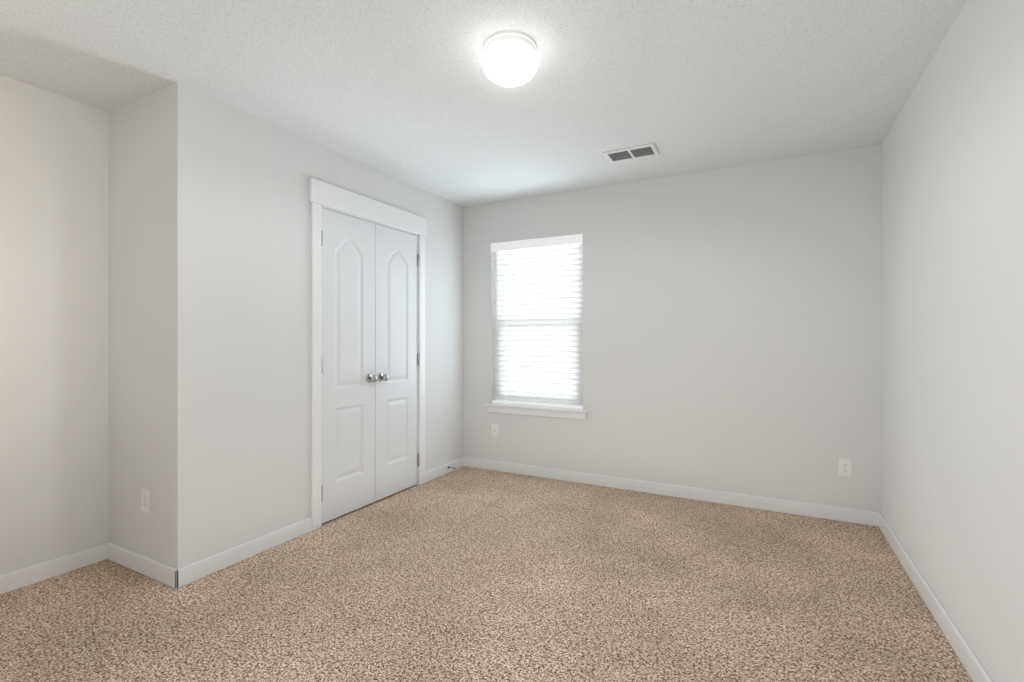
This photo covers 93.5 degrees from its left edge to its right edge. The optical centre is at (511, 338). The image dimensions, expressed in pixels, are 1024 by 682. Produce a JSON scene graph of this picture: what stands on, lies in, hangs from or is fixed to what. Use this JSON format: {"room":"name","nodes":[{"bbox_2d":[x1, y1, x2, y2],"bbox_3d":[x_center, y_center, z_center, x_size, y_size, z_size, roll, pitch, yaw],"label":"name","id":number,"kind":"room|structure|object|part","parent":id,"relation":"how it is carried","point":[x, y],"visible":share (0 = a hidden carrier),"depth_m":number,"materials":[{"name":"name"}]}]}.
{"room":"empty bedroom","nodes":[
{"label":"empty bedroom","id":0,"kind":"room"},
{"bbox_2d":[0,75,108,574],"bbox_3d":[-2.114,-0.020,2.950,0.120,2.440,4.370,0,0,28],"label":"wall","id":1,"kind":"structure","parent":0,"point":[54,325],"depth_m":2.43,"materials":[{"name":"paint"}]},
{"bbox_2d":[0,544,103,594],"bbox_3d":[-2.628,1.156,1.823,0.014,0.088,1.835,0,0,28],"label":"baseboard","id":2,"kind":"structure","parent":1,"relation":"attached to","point":[14,580],"depth_m":2.41,"materials":[{"name":"white wood"}]},
{"bbox_2d":[109,88,163,563],"bbox_3d":[-1.937,-0.020,2.564,0.550,2.440,0.120,0,0,28],"label":"wall","id":3,"kind":"structure","parent":0,"point":[136,296],"depth_m":2.50,"materials":[{"name":"paint"}]},
{"bbox_2d":[104,542,171,586],"bbox_3d":[-1.906,1.156,2.473,0.630,0.088,0.014,0,0,28],"label":"baseboard","id":4,"kind":"structure","parent":3,"relation":"attached to","point":[161,572],"depth_m":2.47,"materials":[{"name":"white wood"}]},
{"bbox_2d":[141,488,149,512],"bbox_3d":[-1.870,0.825,2.458,0.070,0.115,0.007,0,0,28],"label":"outlet","id":5,"kind":"object","parent":3,"relation":"attached to","point":[145,500],"visible":1,"depth_m":2.45,"materials":[{"name":"white plastic"}]},
{"bbox_2d":[164,82,463,568],"bbox_3d":[-1.088,-0.020,3.466,0.120,2.440,2.505,0,0,28],"label":"wall","id":6,"kind":"structure","parent":0,"point":[237,337],"depth_m":2.65,"materials":[{"name":"paint"}]},
{"bbox_2d":[172,517,311,587],"bbox_3d":[-1.434,1.156,2.660,0.014,0.088,0.784,0,0,28],"label":"baseboard","id":7,"kind":"structure","parent":6,"relation":"attached to","point":[197,570],"depth_m":2.58,"materials":[{"name":"white wood"}]},
{"bbox_2d":[321,207,377,523],"bbox_3d":[-1.096,0.174,3.289,0.099,2.028,0.484,0,0,28],"label":"closet door leaf","id":8,"kind":"structure","parent":6,"relation":"in","point":[348,357],"depth_m":3.28,"materials":[{"name":"white paint"}]},
{"bbox_3d":[-0.995,0.285,3.445,0.064,0.062,0.062,0,0,28],"label":"closet door knob","id":9,"kind":"part","parent":8,"relation":"part of","materials":[{"name":"silver metal"}]},
{"bbox_2d":[309,178,426,530],"bbox_3d":[-1.050,0.170,3.539,0.120,2.060,1.010,0,0,28],"label":"door frame","id":10,"kind":"structure","parent":6,"relation":"attached to","point":[418,302],"depth_m":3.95,"materials":[{"name":"white wood"}]},
{"bbox_2d":[375,223,417,501],"bbox_3d":[-0.871,0.174,3.720,0.099,2.028,0.484,0,0,28],"label":"closet door leaf","id":11,"kind":"structure","parent":6,"relation":"in","point":[396,359],"depth_m":3.71,"materials":[{"name":"white paint"}]},
{"bbox_3d":[-0.941,0.285,3.548,0.064,0.062,0.062,0,0,28],"label":"closet door knob","id":12,"kind":"part","parent":11,"relation":"part of","materials":[{"name":"silver metal"}]},
{"bbox_2d":[425,457,463,482],"bbox_3d":[-0.593,1.156,4.268,0.014,0.088,0.585,0,0,28],"label":"baseboard","id":13,"kind":"structure","parent":6,"relation":"attached to","point":[434,473],"depth_m":4.24,"materials":[{"name":"white wood"}]},
{"bbox_2d":[0,0,966,206],"bbox_3d":[-0.359,-1.290,2.033,4.080,0.100,4.610,0,0,28],"label":"ceiling","id":14,"kind":"structure","parent":0,"point":[411,92],"depth_m":2.25,"materials":[{"name":"white paint"}]},
{"bbox_2d":[482,30,537,86],"bbox_3d":[-0.008,-1.166,2.050,0.238,0.148,0.238,0,0,28],"label":"flush-mount light","id":15,"kind":"object","parent":14,"relation":"attached to","point":[509,58],"visible":1,"depth_m":1.97,"materials":[{"name":"white glass"}]},
{"bbox_2d":[603,143,658,162],"bbox_3d":[0.796,-1.234,3.217,0.330,0.012,0.200,0,0,28],"label":"ceiling vent","id":16,"kind":"object","parent":14,"relation":"in","point":[633,153],"visible":1,"depth_m":3.21,"materials":[{"name":"white metal"}]},
{"bbox_2d":[0,466,972,681],"bbox_3d":[-0.359,1.250,2.033,4.080,0.100,4.610,0,0,28],"label":"floor","id":17,"kind":"structure","parent":0,"point":[466,574],"depth_m":2.17,"materials":[{"name":"beige carpet"}]},
{"bbox_2d":[464,145,880,512],"bbox_3d":[0.681,-0.020,4.022,4.080,2.440,0.120,0,0,28],"label":"wall","id":18,"kind":"structure","parent":0,"point":[731,329],"depth_m":3.52,"materials":[{"name":"paint"}]},
{"bbox_2d":[491,424,497,436],"bbox_3d":[-0.157,0.835,4.389,0.070,0.115,0.007,0,0,28],"label":"outlet","id":19,"kind":"object","parent":18,"relation":"attached to","point":[493,432],"visible":1,"depth_m":4.39,"materials":[{"name":"white plastic"}]},
{"bbox_2d":[485,403,587,412],"bbox_3d":[0.205,0.601,4.220,0.972,0.022,0.106,0,0,28],"label":"window sill","id":20,"kind":"structure","parent":18,"relation":"attached to","point":[538,407],"depth_m":4.17,"materials":[{"name":"white wood"}]},
{"bbox_2d":[487,243,585,419],"bbox_3d":[0.222,-0.100,4.251,0.942,1.540,0.133,0,0,28],"label":"window","id":21,"kind":"structure","parent":18,"relation":"in","point":[544,317],"depth_m":4.22,"materials":[{"name":"white plastic"}]},
{"bbox_3d":[0.195,0.641,4.199,0.942,0.058,0.017,0,0,28],"label":"window sill apron","id":22,"kind":"part","parent":21,"relation":"part of","materials":[{"name":"white wood"}]},
{"bbox_2d":[491,234,582,251],"bbox_3d":[0.210,-0.831,4.228,0.878,0.077,0.068,0,0,28],"label":"blind headrail","id":23,"kind":"object","parent":21,"relation":"attached to","point":[542,242],"visible":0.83,"depth_m":4.18,"materials":[{"name":"white plastic"}]},
{"bbox_2d":[506,251,506,400],"bbox_3d":[-0.049,-0.113,4.361,0.002,1.358,0.002,0,0,28],"label":"blind cord","id":24,"kind":"object","parent":23,"relation":"hanging from","point":[506,325],"visible":1,"depth_m":4.35,"materials":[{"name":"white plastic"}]},
{"bbox_3d":[0.214,0.576,4.237,0.870,0.020,0.052,0,0,28],"label":"window blind bottom rail","id":25,"kind":"part","parent":21,"relation":"part of","materials":[{"name":"white plastic"}]},
{"bbox_2d":[464,457,875,525],"bbox_3d":[0.934,1.156,3.815,3.140,0.088,0.014,0,0,28],"label":"baseboard","id":26,"kind":"structure","parent":18,"relation":"attached to","point":[749,501],"depth_m":3.60,"materials":[{"name":"white wood"}]},
{"bbox_2d":[839,458,851,476],"bbox_3d":[2.186,0.848,3.163,0.070,0.115,0.007,0,0,28],"label":"electrical outlet","id":27,"kind":"object","parent":18,"relation":"attached to","point":[845,467],"visible":1,"depth_m":3.16,"materials":[{"name":"white plastic"}]},
{"bbox_2d":[881,0,1023,681],"bbox_3d":[1.396,-0.020,1.115,0.120,2.440,4.370,0,0,28],"label":"wall","id":28,"kind":"structure","parent":0,"point":[952,328],"depth_m":1.81,"materials":[{"name":"paint"}]},
{"bbox_2d":[876,512,992,681],"bbox_3d":[1.336,1.156,1.146,0.014,0.088,4.370,0,0,28],"label":"baseboard","id":29,"kind":"structure","parent":28,"relation":"attached to","point":[965,654],"depth_m":2.02,"materials":[{"name":"white wood"}]}
]}

